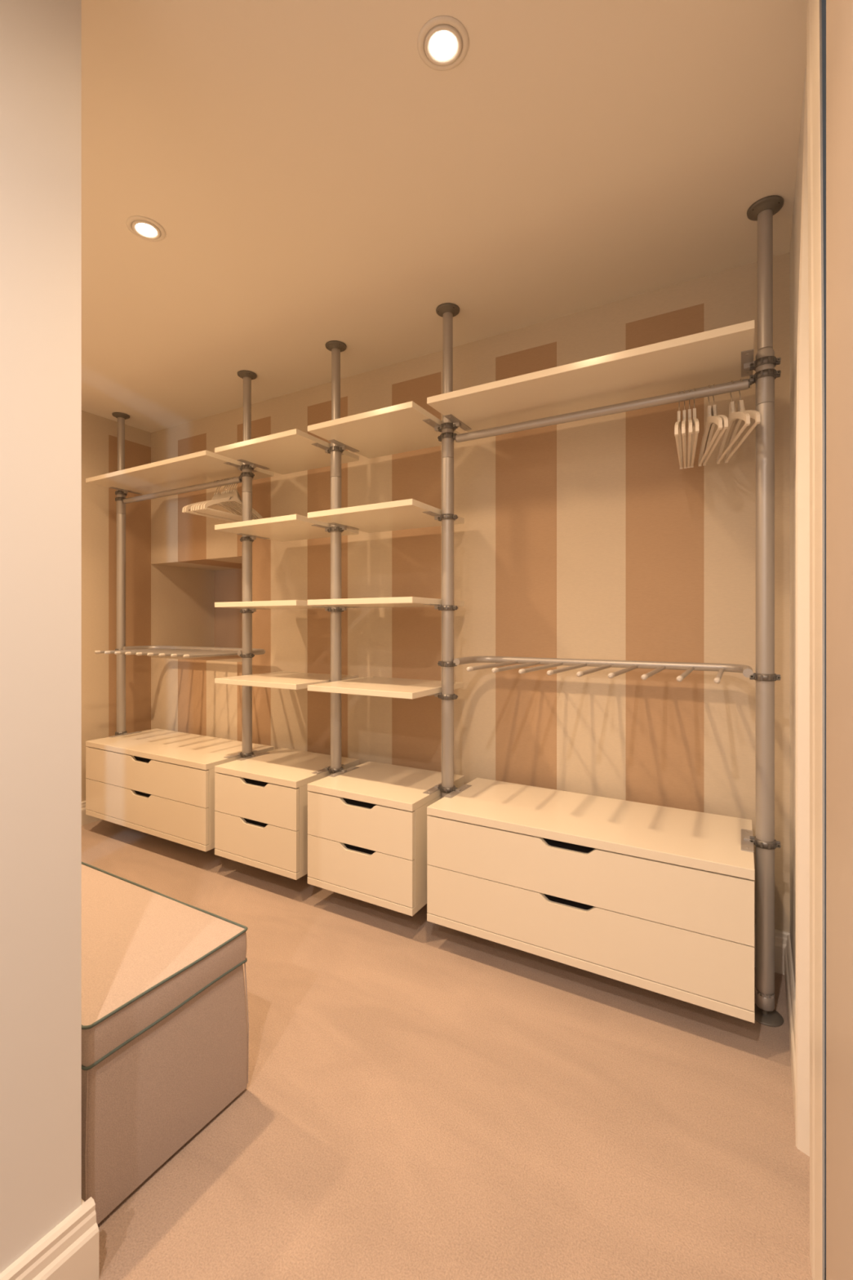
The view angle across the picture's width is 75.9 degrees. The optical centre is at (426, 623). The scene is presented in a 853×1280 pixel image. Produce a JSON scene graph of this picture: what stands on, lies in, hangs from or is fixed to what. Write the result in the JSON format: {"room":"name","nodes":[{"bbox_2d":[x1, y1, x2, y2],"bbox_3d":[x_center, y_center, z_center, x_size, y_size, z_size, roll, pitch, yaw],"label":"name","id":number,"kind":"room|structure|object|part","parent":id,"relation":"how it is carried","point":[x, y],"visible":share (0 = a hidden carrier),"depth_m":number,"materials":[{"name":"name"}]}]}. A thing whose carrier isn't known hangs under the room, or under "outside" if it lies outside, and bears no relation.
{"room":"walk-in closet","nodes":[
{"label":"walk-in closet","id":0,"kind":"room"},
{"bbox_2d":[0,0,81,1273],"bbox_3d":[-1.419,-0.039,0.000,0.140,2.634,2.600,0,0,32],"label":"wall","id":1,"kind":"structure","parent":0,"point":[41,40],"depth_m":1.01,"materials":[{"name":"white paint"}]},
{"bbox_2d":[0,1196,98,1279],"bbox_3d":[-1.316,1.205,0.005,0.030,0.145,2.518,0,0,32],"label":"baseboard","id":2,"kind":"structure","parent":1,"relation":"attached to","point":[69,1251],"depth_m":1.02,"materials":[{"name":"white wood"}]},
{"bbox_2d":[81,410,214,801],"bbox_3d":[-2.317,-0.039,3.365,0.100,2.634,2.546,0,0,30],"label":"wall","id":3,"kind":"structure","parent":0,"point":[166,605],"depth_m":3.73,"materials":[{"name":"paint"}]},
{"bbox_2d":[81,800,101,825],"bbox_3d":[-2.399,1.205,3.101,0.021,0.145,1.806,0,0,30],"label":"baseboard","id":4,"kind":"structure","parent":3,"relation":"attached to","point":[86,819],"depth_m":3.48,"materials":[{"name":"white wood"}]},
{"bbox_2d":[214,568,242,648],"bbox_3d":[-1.241,-0.090,4.157,1.176,0.865,0.100,0,0,30],"label":"wall niche","id":5,"kind":"object","parent":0,"point":[228,583],"depth_m":4.28,"materials":[{"name":"paint"}]},
{"bbox_2d":[81,0,806,432],"bbox_3d":[-1.131,-1.416,1.343,5.100,0.120,5.200,0,0,30],"label":"ceiling","id":6,"kind":"structure","parent":0,"point":[310,181],"depth_m":1.64,"materials":[{"name":"white paint"}]},
{"bbox_2d":[126,215,165,241],"bbox_3d":[-0.963,-1.352,1.880,0.121,0.008,0.121,0,0,30],"label":"recessed light","id":7,"kind":"object","parent":6,"relation":"in","point":[148,227],"visible":1,"depth_m":1.87,"materials":[{"name":"white metal"}]},
{"bbox_3d":[-0.963,-1.353,1.880,0.061,0.004,0.061,0,0,30],"label":"bulb","id":8,"kind":"part","parent":7,"relation":"part of","materials":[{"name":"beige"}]},
{"bbox_2d":[417,15,469,71],"bbox_3d":[0.039,-1.352,1.281,0.121,0.008,0.121,0,0,30],"label":"recessed light","id":9,"kind":"object","parent":6,"relation":"in","point":[442,44],"visible":1,"depth_m":1.28,"materials":[{"name":"white metal"}]},
{"bbox_3d":[0.039,-1.353,1.281,0.061,0.004,0.061,0,0,30],"label":"bulb","id":10,"kind":"part","parent":9,"relation":"part of","materials":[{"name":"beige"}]},
{"bbox_2d":[81,819,826,1279],"bbox_3d":[-1.131,1.328,1.343,5.100,0.100,5.200,0,0,30],"label":"floor","id":11,"kind":"structure","parent":0,"point":[422,1099],"depth_m":1.41,"materials":[{"name":"carpet"}]},
{"bbox_2d":[108,412,142,737],"bbox_3d":[-1.980,-0.039,3.557,0.119,2.633,0.200,0,0,30],"label":"post","id":12,"kind":"object","parent":11,"relation":"on","point":[121,494],"visible":0.8,"depth_m":3.54,"materials":[{"name":"silver metal"}]},
{"bbox_3d":[-1.946,0.713,3.537,0.038,0.009,0.200,0,0,30],"label":"mounting plate","id":13,"kind":"part","parent":12,"relation":"part of","materials":[{"name":"silver metal"}]},
{"bbox_3d":[-1.946,-0.851,3.537,0.038,0.018,0.200,0,0,30],"label":"mounting plate","id":14,"kind":"part","parent":12,"relation":"part of","materials":[{"name":"silver metal"}]},
{"bbox_2d":[85,728,273,851],"bbox_3d":[-1.484,0.940,3.265,1.100,0.447,0.470,0,0,30],"label":"drawer unit","id":15,"kind":"object","parent":12,"relation":"attached to","point":[160,783],"visible":0.84,"depth_m":3.05,"materials":[{"name":"beige paint"}]},
{"bbox_3d":[-1.492,0.847,3.253,1.098,0.189,0.439,0,0,30],"label":"drawer","id":16,"kind":"part","parent":15,"relation":"part of","materials":[{"name":"beige paint"}]},
{"bbox_3d":[-1.492,1.037,3.253,1.098,0.186,0.439,0,0,30],"label":"drawer","id":17,"kind":"part","parent":15,"relation":"part of","materials":[{"name":"beige paint"}]},
{"bbox_3d":[-1.484,1.148,3.265,1.100,0.030,0.470,0,0,30],"label":"panel","id":18,"kind":"part","parent":15,"relation":"part of","materials":[{"name":"beige paint"}]},
{"bbox_3d":[-1.484,0.732,3.265,1.100,0.031,0.470,0,0,30],"label":"panel","id":19,"kind":"part","parent":15,"relation":"part of","materials":[{"name":"beige paint"}]},
{"bbox_3d":[-1.010,0.940,3.005,0.018,0.386,0.449,0,0,30],"label":"panel","id":20,"kind":"part","parent":15,"relation":"part of","materials":[{"name":"beige paint"}]},
{"bbox_2d":[85,449,273,494],"bbox_3d":[-1.484,-0.872,3.265,1.100,0.025,0.470,0,0,30],"label":"shelf","id":21,"kind":"object","parent":12,"relation":"attached to","point":[205,466],"visible":0.72,"depth_m":3.16,"materials":[{"name":"beige paint"}]},
{"bbox_2d":[94,645,265,657],"bbox_3d":[-1.501,0.163,3.236,1.113,0.030,0.519,0,0,30],"label":"rack","id":22,"kind":"object","parent":12,"relation":"attached to","point":[150,651],"visible":0.94,"depth_m":3.19,"materials":[{"name":"silver metal"}]},
{"bbox_2d":[122,476,242,503],"bbox_3d":[-1.482,-0.792,3.270,1.113,0.033,0.033,0,0,30],"label":"rail","id":23,"kind":"object","parent":12,"relation":"attached to","point":[237,479],"visible":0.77,"depth_m":3.22,"materials":[{"name":"silver metal"}]},
{"bbox_2d":[182,480,236,522],"bbox_3d":[-1.192,-0.702,3.103,0.010,0.221,0.430,0,0,30],"label":"hanger","id":24,"kind":"object","parent":23,"relation":"hanging from","point":[215,494],"visible":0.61,"depth_m":3.09,"materials":[{"name":"beige paint"}]},
{"bbox_2d":[184,480,242,521],"bbox_3d":[-1.176,-0.702,3.094,0.010,0.221,0.430,0,0,30],"label":"hanger","id":25,"kind":"object","parent":23,"relation":"hanging from","point":[218,495],"visible":0.6,"depth_m":3.09,"materials":[{"name":"beige paint"}]},
{"bbox_2d":[190,479,242,521],"bbox_3d":[-1.138,-0.702,3.072,0.011,0.221,0.430,0,0,28],"label":"hanger","id":26,"kind":"object","parent":23,"relation":"hanging from","point":[222,492],"visible":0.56,"depth_m":3.06,"materials":[{"name":"beige paint"}]},
{"bbox_2d":[192,478,242,520],"bbox_3d":[-1.122,-0.702,3.063,0.011,0.221,0.430,0,0,28],"label":"hanger","id":27,"kind":"object","parent":23,"relation":"hanging from","point":[224,495],"visible":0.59,"depth_m":3.05,"materials":[{"name":"beige paint"}]},
{"bbox_2d":[195,478,254,519],"bbox_3d":[-1.107,-0.702,3.054,0.011,0.221,0.430,0,0,28],"label":"hanger","id":28,"kind":"object","parent":23,"relation":"hanging from","point":[226,492],"visible":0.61,"depth_m":3.04,"materials":[{"name":"beige paint"}]},
{"bbox_2d":[197,477,256,519],"bbox_3d":[-1.091,-0.702,3.045,0.011,0.221,0.430,0,0,28],"label":"hanger","id":29,"kind":"object","parent":23,"relation":"hanging from","point":[228,491],"visible":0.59,"depth_m":3.02,"materials":[{"name":"beige paint"}]},
{"bbox_2d":[200,476,258,519],"bbox_3d":[-1.074,-0.702,3.035,0.010,0.221,0.430,0,0,27],"label":"hanger","id":30,"kind":"object","parent":23,"relation":"hanging from","point":[231,491],"visible":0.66,"depth_m":3.01,"materials":[{"name":"beige paint"}]},
{"bbox_2d":[203,476,262,519],"bbox_3d":[-1.057,-0.702,3.026,0.010,0.221,0.430,0,0,26],"label":"hanger","id":31,"kind":"object","parent":23,"relation":"hanging from","point":[235,496],"visible":0.75,"depth_m":3.00,"materials":[{"name":"beige paint"}]},
{"bbox_2d":[81,862,248,1224],"bbox_3d":[-1.052,1.053,1.575,1.060,0.448,0.437,0,0,30],"label":"ottoman","id":32,"kind":"object","parent":11,"relation":"on","point":[165,1024],"visible":0.58,"depth_m":1.32,"materials":[{"name":"fabric"}]},
{"bbox_3d":[-1.051,0.874,1.575,1.056,0.090,0.435,0,0,30],"label":"cushion lid","id":33,"kind":"part","parent":32,"relation":"part of","materials":[{"name":"fabric"}]},
{"bbox_2d":[223,370,269,760],"bbox_3d":[-0.977,-0.039,2.979,0.135,2.633,0.201,0,0,30],"label":"post","id":34,"kind":"object","parent":11,"relation":"on","point":[247,468],"visible":0.7,"depth_m":2.96,"materials":[{"name":"silver metal"}]},
{"bbox_3d":[-1.018,0.713,3.003,0.040,0.010,0.201,0,0,30],"label":"mounting plate","id":35,"kind":"part","parent":34,"relation":"part of","materials":[{"name":"silver metal"}]},
{"bbox_3d":[-1.018,-0.851,3.003,0.040,0.019,0.201,0,0,30],"label":"mounting plate","id":36,"kind":"part","parent":34,"relation":"part of","materials":[{"name":"silver metal"}]},
{"bbox_3d":[-0.935,-0.073,2.955,0.038,0.019,0.200,0,0,30],"label":"mounting plate","id":37,"kind":"part","parent":34,"relation":"part of","materials":[{"name":"silver metal"}]},
{"bbox_3d":[-0.935,-0.463,2.955,0.038,0.019,0.200,0,0,30],"label":"mounting plate","id":38,"kind":"part","parent":34,"relation":"part of","materials":[{"name":"silver metal"}]},
{"bbox_3d":[-0.935,0.713,2.955,0.038,0.009,0.200,0,0,30],"label":"mounting plate","id":39,"kind":"part","parent":34,"relation":"part of","materials":[{"name":"silver metal"}]},
{"bbox_3d":[-0.935,-0.851,2.955,0.038,0.018,0.200,0,0,30],"label":"mounting plate","id":40,"kind":"part","parent":34,"relation":"part of","materials":[{"name":"silver metal"}]},
{"bbox_2d":[214,747,359,879],"bbox_3d":[-0.712,0.940,2.821,0.550,0.447,0.470,0,0,30],"label":"drawer unit","id":41,"kind":"object","parent":34,"relation":"attached to","point":[261,802],"visible":0.85,"depth_m":2.62,"materials":[{"name":"beige paint"}]},
{"bbox_3d":[-0.719,0.847,2.808,0.548,0.189,0.439,0,0,30],"label":"drawer","id":42,"kind":"part","parent":41,"relation":"part of","materials":[{"name":"beige paint"}]},
{"bbox_3d":[-0.719,1.037,2.808,0.548,0.186,0.439,0,0,30],"label":"drawer","id":43,"kind":"part","parent":41,"relation":"part of","materials":[{"name":"beige paint"}]},
{"bbox_3d":[-0.712,1.148,2.821,0.550,0.030,0.470,0,0,30],"label":"panel","id":44,"kind":"part","parent":41,"relation":"part of","materials":[{"name":"beige paint"}]},
{"bbox_3d":[-0.712,0.732,2.821,0.550,0.031,0.470,0,0,30],"label":"panel","id":45,"kind":"part","parent":41,"relation":"part of","materials":[{"name":"beige paint"}]},
{"bbox_3d":[-0.476,0.940,2.697,0.018,0.386,0.449,0,0,30],"label":"panel","id":46,"kind":"part","parent":41,"relation":"part of","materials":[{"name":"beige paint"}]},
{"bbox_2d":[214,428,359,474],"bbox_3d":[-0.712,-0.872,2.821,0.550,0.025,0.470,0,0,30],"label":"shelf","id":47,"kind":"object","parent":34,"relation":"attached to","point":[289,451],"visible":0.97,"depth_m":2.76,"materials":[{"name":"beige paint"}]},
{"bbox_2d":[214,514,359,542],"bbox_3d":[-0.712,-0.484,2.821,0.550,0.025,0.470,0,0,30],"label":"shelf","id":48,"kind":"object","parent":34,"relation":"attached to","point":[292,527],"visible":0.88,"depth_m":2.73,"materials":[{"name":"beige paint"}]},
{"bbox_2d":[214,671,359,689],"bbox_3d":[-0.712,0.288,2.821,0.550,0.025,0.470,0,0,30],"label":"shelf","id":49,"kind":"object","parent":34,"relation":"attached to","point":[282,680],"visible":0.86,"depth_m":2.70,"materials":[{"name":"beige paint"}]},
{"bbox_2d":[214,600,359,609],"bbox_3d":[-0.712,-0.094,2.821,0.550,0.025,0.470,0,0,30],"label":"shelf","id":50,"kind":"object","parent":34,"relation":"attached to","point":[286,604],"visible":0.82,"depth_m":2.64,"materials":[{"name":"beige paint"}]},
{"bbox_2d":[311,340,359,777],"bbox_3d":[-0.442,-0.039,2.672,0.135,2.633,0.201,0,0,30],"label":"post","id":51,"kind":"object","parent":11,"relation":"on","point":[336,448],"visible":0.79,"depth_m":2.65,"materials":[{"name":"silver metal"}]},
{"bbox_3d":[-0.483,-0.462,2.696,0.040,0.020,0.201,0,0,30],"label":"mounting plate","id":52,"kind":"part","parent":51,"relation":"part of","materials":[{"name":"silver metal"}]},
{"bbox_3d":[-0.483,-0.073,2.696,0.040,0.020,0.201,0,0,30],"label":"mounting plate","id":53,"kind":"part","parent":51,"relation":"part of","materials":[{"name":"silver metal"}]},
{"bbox_3d":[-0.483,0.713,2.696,0.040,0.010,0.201,0,0,30],"label":"mounting plate","id":54,"kind":"part","parent":51,"relation":"part of","materials":[{"name":"silver metal"}]},
{"bbox_3d":[-0.483,-0.851,2.696,0.040,0.019,0.201,0,0,30],"label":"mounting plate","id":55,"kind":"part","parent":51,"relation":"part of","materials":[{"name":"silver metal"}]},
{"bbox_3d":[-0.400,-0.073,2.648,0.038,0.019,0.200,0,0,30],"label":"mounting plate","id":56,"kind":"part","parent":51,"relation":"part of","materials":[{"name":"silver metal"}]},
{"bbox_3d":[-0.400,0.713,2.648,0.038,0.009,0.200,0,0,30],"label":"mounting plate","id":57,"kind":"part","parent":51,"relation":"part of","materials":[{"name":"silver metal"}]},
{"bbox_3d":[-0.400,-0.463,2.648,0.038,0.019,0.200,0,0,30],"label":"mounting plate","id":58,"kind":"part","parent":51,"relation":"part of","materials":[{"name":"silver metal"}]},
{"bbox_3d":[-0.400,-0.851,2.648,0.038,0.018,0.200,0,0,30],"label":"mounting plate","id":59,"kind":"part","parent":51,"relation":"part of","materials":[{"name":"silver metal"}]},
{"bbox_2d":[307,400,460,458],"bbox_3d":[-0.177,-0.872,2.514,0.550,0.025,0.470,0,0,30],"label":"shelf","id":60,"kind":"object","parent":51,"relation":"attached to","point":[401,428],"visible":0.79,"depth_m":2.44,"materials":[{"name":"beige paint"}]},
{"bbox_2d":[307,498,464,533],"bbox_3d":[-0.177,-0.484,2.514,0.550,0.025,0.470,0,0,30],"label":"shelf","id":61,"kind":"object","parent":51,"relation":"attached to","point":[404,514],"visible":1,"depth_m":2.42,"materials":[{"name":"beige paint"}]},
{"bbox_2d":[307,676,464,698],"bbox_3d":[-0.177,0.288,2.514,0.550,0.025,0.470,0,0,30],"label":"shelf","id":62,"kind":"object","parent":51,"relation":"attached to","point":[403,688],"visible":1,"depth_m":2.40,"materials":[{"name":"beige paint"}]},
{"bbox_2d":[307,596,464,608],"bbox_3d":[-0.177,-0.094,2.514,0.550,0.025,0.470,0,0,30],"label":"shelf","id":63,"kind":"object","parent":51,"relation":"attached to","point":[400,602],"visible":0.99,"depth_m":2.34,"materials":[{"name":"beige paint"}]},
{"bbox_2d":[422,302,471,798],"bbox_3d":[0.092,-0.039,2.365,0.135,2.633,0.201,0,0,30],"label":"post","id":64,"kind":"object","parent":11,"relation":"on","point":[447,311],"visible":0.91,"depth_m":2.34,"materials":[{"name":"silver metal"}]},
{"bbox_2d":[307,760,464,915],"bbox_3d":[-0.177,0.940,2.514,0.550,0.447,0.470,0,0,30],"label":"drawer unit","id":65,"kind":"object","parent":64,"relation":"attached to","point":[367,823],"visible":0.86,"depth_m":2.31,"materials":[{"name":"beige paint"}]},
{"bbox_3d":[-0.185,0.847,2.501,0.548,0.189,0.439,0,0,30],"label":"drawer","id":66,"kind":"part","parent":65,"relation":"part of","materials":[{"name":"beige paint"}]},
{"bbox_3d":[-0.185,1.037,2.501,0.548,0.186,0.439,0,0,30],"label":"drawer","id":67,"kind":"part","parent":65,"relation":"part of","materials":[{"name":"beige paint"}]},
{"bbox_3d":[-0.177,1.148,2.514,0.550,0.030,0.470,0,0,30],"label":"panel","id":68,"kind":"part","parent":65,"relation":"part of","materials":[{"name":"beige paint"}]},
{"bbox_3d":[-0.177,0.732,2.514,0.550,0.031,0.470,0,0,30],"label":"panel","id":69,"kind":"part","parent":65,"relation":"part of","materials":[{"name":"beige paint"}]},
{"bbox_3d":[0.058,0.940,2.390,0.018,0.386,0.449,0,0,30],"label":"panel","id":70,"kind":"part","parent":65,"relation":"part of","materials":[{"name":"beige paint"}]},
{"bbox_3d":[0.051,-0.073,2.389,0.040,0.020,0.201,0,0,30],"label":"mounting plate","id":71,"kind":"part","parent":64,"relation":"part of","materials":[{"name":"silver metal"}]},
{"bbox_3d":[0.051,-0.462,2.389,0.040,0.020,0.201,0,0,30],"label":"mounting plate","id":72,"kind":"part","parent":64,"relation":"part of","materials":[{"name":"silver metal"}]},
{"bbox_3d":[0.051,0.713,2.389,0.040,0.010,0.201,0,0,30],"label":"mounting plate","id":73,"kind":"part","parent":64,"relation":"part of","materials":[{"name":"silver metal"}]},
{"bbox_3d":[0.051,-0.851,2.389,0.040,0.019,0.201,0,0,30],"label":"mounting plate","id":74,"kind":"part","parent":64,"relation":"part of","materials":[{"name":"silver metal"}]},
{"bbox_3d":[0.051,0.310,2.389,0.040,0.020,0.201,0,0,30],"label":"mounting plate","id":75,"kind":"part","parent":64,"relation":"part of","materials":[{"name":"silver metal"}]},
{"bbox_3d":[0.134,0.713,2.341,0.038,0.009,0.200,0,0,30],"label":"mounting plate","id":76,"kind":"part","parent":64,"relation":"part of","materials":[{"name":"silver metal"}]},
{"bbox_3d":[0.134,-0.851,2.341,0.038,0.018,0.200,0,0,30],"label":"mounting plate","id":77,"kind":"part","parent":64,"relation":"part of","materials":[{"name":"silver metal"}]},
{"bbox_2d":[426,777,755,1022],"bbox_3d":[0.595,0.940,2.069,1.100,0.447,0.470,0,0,30],"label":"drawer unit","id":78,"kind":"object","parent":64,"relation":"attached to","point":[655,898],"visible":1,"depth_m":1.85,"materials":[{"name":"beige paint"}]},
{"bbox_3d":[0.588,0.847,2.057,1.098,0.189,0.439,0,0,30],"label":"drawer","id":79,"kind":"part","parent":78,"relation":"part of","materials":[{"name":"beige paint"}]},
{"bbox_3d":[0.588,1.037,2.057,1.098,0.186,0.439,0,0,30],"label":"drawer","id":80,"kind":"part","parent":78,"relation":"part of","materials":[{"name":"beige paint"}]},
{"bbox_3d":[0.595,0.732,2.069,1.100,0.031,0.470,0,0,30],"label":"panel","id":81,"kind":"part","parent":78,"relation":"part of","materials":[{"name":"beige paint"}]},
{"bbox_3d":[0.595,1.148,2.069,1.100,0.030,0.470,0,0,30],"label":"panel","id":82,"kind":"part","parent":78,"relation":"part of","materials":[{"name":"beige paint"}]},
{"bbox_2d":[426,320,755,432],"bbox_3d":[0.595,-0.872,2.069,1.100,0.025,0.470,0,0,30],"label":"shelf","id":83,"kind":"object","parent":64,"relation":"attached to","point":[705,358],"visible":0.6,"depth_m":1.94,"materials":[{"name":"beige paint"}]},
{"bbox_2d":[453,377,755,442],"bbox_3d":[0.598,-0.792,2.074,1.113,0.033,0.033,0,0,30],"label":"rail","id":84,"kind":"object","parent":64,"relation":"attached to","point":[725,388],"visible":1,"depth_m":2.01,"materials":[{"name":"silver metal"}]},
{"bbox_2d":[674,391,682,469],"bbox_3d":[0.882,-0.702,1.911,0.010,0.221,0.430,0,0,27],"label":"hanger","id":85,"kind":"object","parent":84,"relation":"hanging from","point":[677,432],"visible":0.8,"depth_m":1.90,"materials":[{"name":"beige paint"}]},
{"bbox_2d":[681,389,686,468],"bbox_3d":[0.897,-0.702,1.902,0.011,0.221,0.430,0,0,26],"label":"hanger","id":86,"kind":"object","parent":84,"relation":"hanging from","point":[684,413],"visible":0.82,"depth_m":1.89,"materials":[{"name":"beige paint"}]},
{"bbox_2d":[687,388,692,467],"bbox_3d":[0.910,-0.702,1.894,0.011,0.221,0.430,0,0,25],"label":"hanger","id":87,"kind":"object","parent":84,"relation":"hanging from","point":[690,420],"visible":0.86,"depth_m":1.88,"materials":[{"name":"beige paint"}]},
{"bbox_2d":[690,387,698,467],"bbox_3d":[0.923,-0.702,1.887,0.011,0.221,0.430,0,0,24],"label":"hanger","id":88,"kind":"object","parent":84,"relation":"hanging from","point":[695,421],"visible":0.83,"depth_m":1.88,"materials":[{"name":"beige paint"}]},
{"bbox_2d":[697,384,722,466],"bbox_3d":[0.963,-0.702,1.864,0.010,0.221,0.430,0,0,19],"label":"hanger","id":89,"kind":"object","parent":84,"relation":"hanging from","point":[717,420],"visible":0.84,"depth_m":1.85,"materials":[{"name":"beige paint"}]},
{"bbox_2d":[702,383,728,466],"bbox_3d":[0.976,-0.702,1.857,0.010,0.221,0.430,0,0,19],"label":"hanger","id":90,"kind":"object","parent":84,"relation":"hanging from","point":[725,420],"visible":0.75,"depth_m":1.85,"materials":[{"name":"beige paint"}]},
{"bbox_2d":[716,380,750,463],"bbox_3d":[1.020,-0.702,1.831,0.011,0.221,0.430,0,0,17],"label":"hanger","id":91,"kind":"object","parent":84,"relation":"hanging from","point":[733,415],"visible":0.81,"depth_m":1.82,"materials":[{"name":"beige paint"}]},
{"bbox_2d":[724,378,760,462],"bbox_3d":[1.043,-0.702,1.818,0.011,0.221,0.430,0,0,17],"label":"hanger","id":92,"kind":"object","parent":84,"relation":"hanging from","point":[755,415],"visible":0.76,"depth_m":1.81,"materials":[{"name":"beige paint"}]},
{"bbox_2d":[741,195,783,1026],"bbox_3d":[1.096,-0.039,1.787,0.119,2.633,0.201,0,0,30],"label":"post","id":93,"kind":"object","parent":11,"relation":"on","point":[762,211],"visible":0.98,"depth_m":1.76,"materials":[{"name":"silver metal"}]},
{"bbox_2d":[453,656,755,684],"bbox_3d":[0.579,0.163,2.041,1.113,0.030,0.519,0,0,30],"label":"rack","id":94,"kind":"object","parent":93,"relation":"attached to","point":[601,664],"visible":0.99,"depth_m":2.11,"materials":[{"name":"silver metal"}]},
{"bbox_3d":[1.062,0.713,1.807,0.040,0.010,0.201,0,0,30],"label":"mounting plate","id":95,"kind":"part","parent":93,"relation":"part of","materials":[{"name":"silver metal"}]},
{"bbox_3d":[1.062,-0.851,1.807,0.040,0.019,0.201,0,0,30],"label":"mounting plate","id":96,"kind":"part","parent":93,"relation":"part of","materials":[{"name":"silver metal"}]},
{"bbox_3d":[1.103,1.261,1.783,0.102,0.034,0.102,0,0,30],"label":"floor plate","id":97,"kind":"part","parent":93,"relation":"part of","materials":[{"name":"grey metal"}]},
{"bbox_2d":[151,252,790,932],"bbox_3d":[-0.074,-0.039,3.117,4.236,2.634,0.540,0,0,30],"label":"wall","id":98,"kind":"structure","parent":0,"point":[589,539],"depth_m":2.47,"materials":[{"name":"paint"}]},
{"bbox_2d":[754,924,790,974],"bbox_3d":[-0.320,1.203,2.935,3.791,0.149,0.021,0,0,30],"label":"baseboard","id":99,"kind":"structure","parent":98,"relation":"attached to","point":[780,936],"depth_m":2.00,"materials":[{"name":"white wood"}]},
{"bbox_2d":[790,0,826,1267],"bbox_3d":[1.135,-0.039,1.524,0.192,2.634,1.105,0,0,30],"label":"wall","id":100,"kind":"structure","parent":0,"point":[795,244],"depth_m":1.70,"materials":[{"name":"white paint"}]},
{"bbox_2d":[784,934,795,1131],"bbox_3d":[1.119,1.205,1.672,0.019,0.145,0.776,0,0,31],"label":"baseboard","id":101,"kind":"structure","parent":100,"relation":"attached to","point":[790,991],"depth_m":1.68,"materials":[{"name":"white wood"}]},
{"bbox_2d":[795,64,809,1156],"bbox_3d":[1.000,-0.039,1.302,0.206,2.634,0.066,0,0,30],"label":"door frame","id":102,"kind":"structure","parent":100,"relation":"attached to","point":[802,433],"depth_m":1.32,"materials":[{"name":"white wood"}]},
{"bbox_2d":[806,0,824,1279],"bbox_3d":[0.728,-0.039,1.025,0.013,2.634,0.202,0,0,30],"label":"trim","id":103,"kind":"structure","parent":100,"relation":"attached to","point":[814,7],"depth_m":1.00,"materials":[{"name":"white wood"}]},
{"bbox_3d":[0.016,-0.039,-0.494,0.120,2.634,3.160,0,0,30],"label":"wall","id":104,"kind":"structure","parent":0,"visible":0},
{"bbox_2d":[826,0,852,1279],"bbox_3d":[0.474,-0.040,0.542,0.042,2.624,0.812,0,0,30],"label":"door","id":105,"kind":"structure","parent":104,"relation":"in","point":[839,13],"depth_m":0.77,"materials":[{"name":"beige paint"}]}
]}

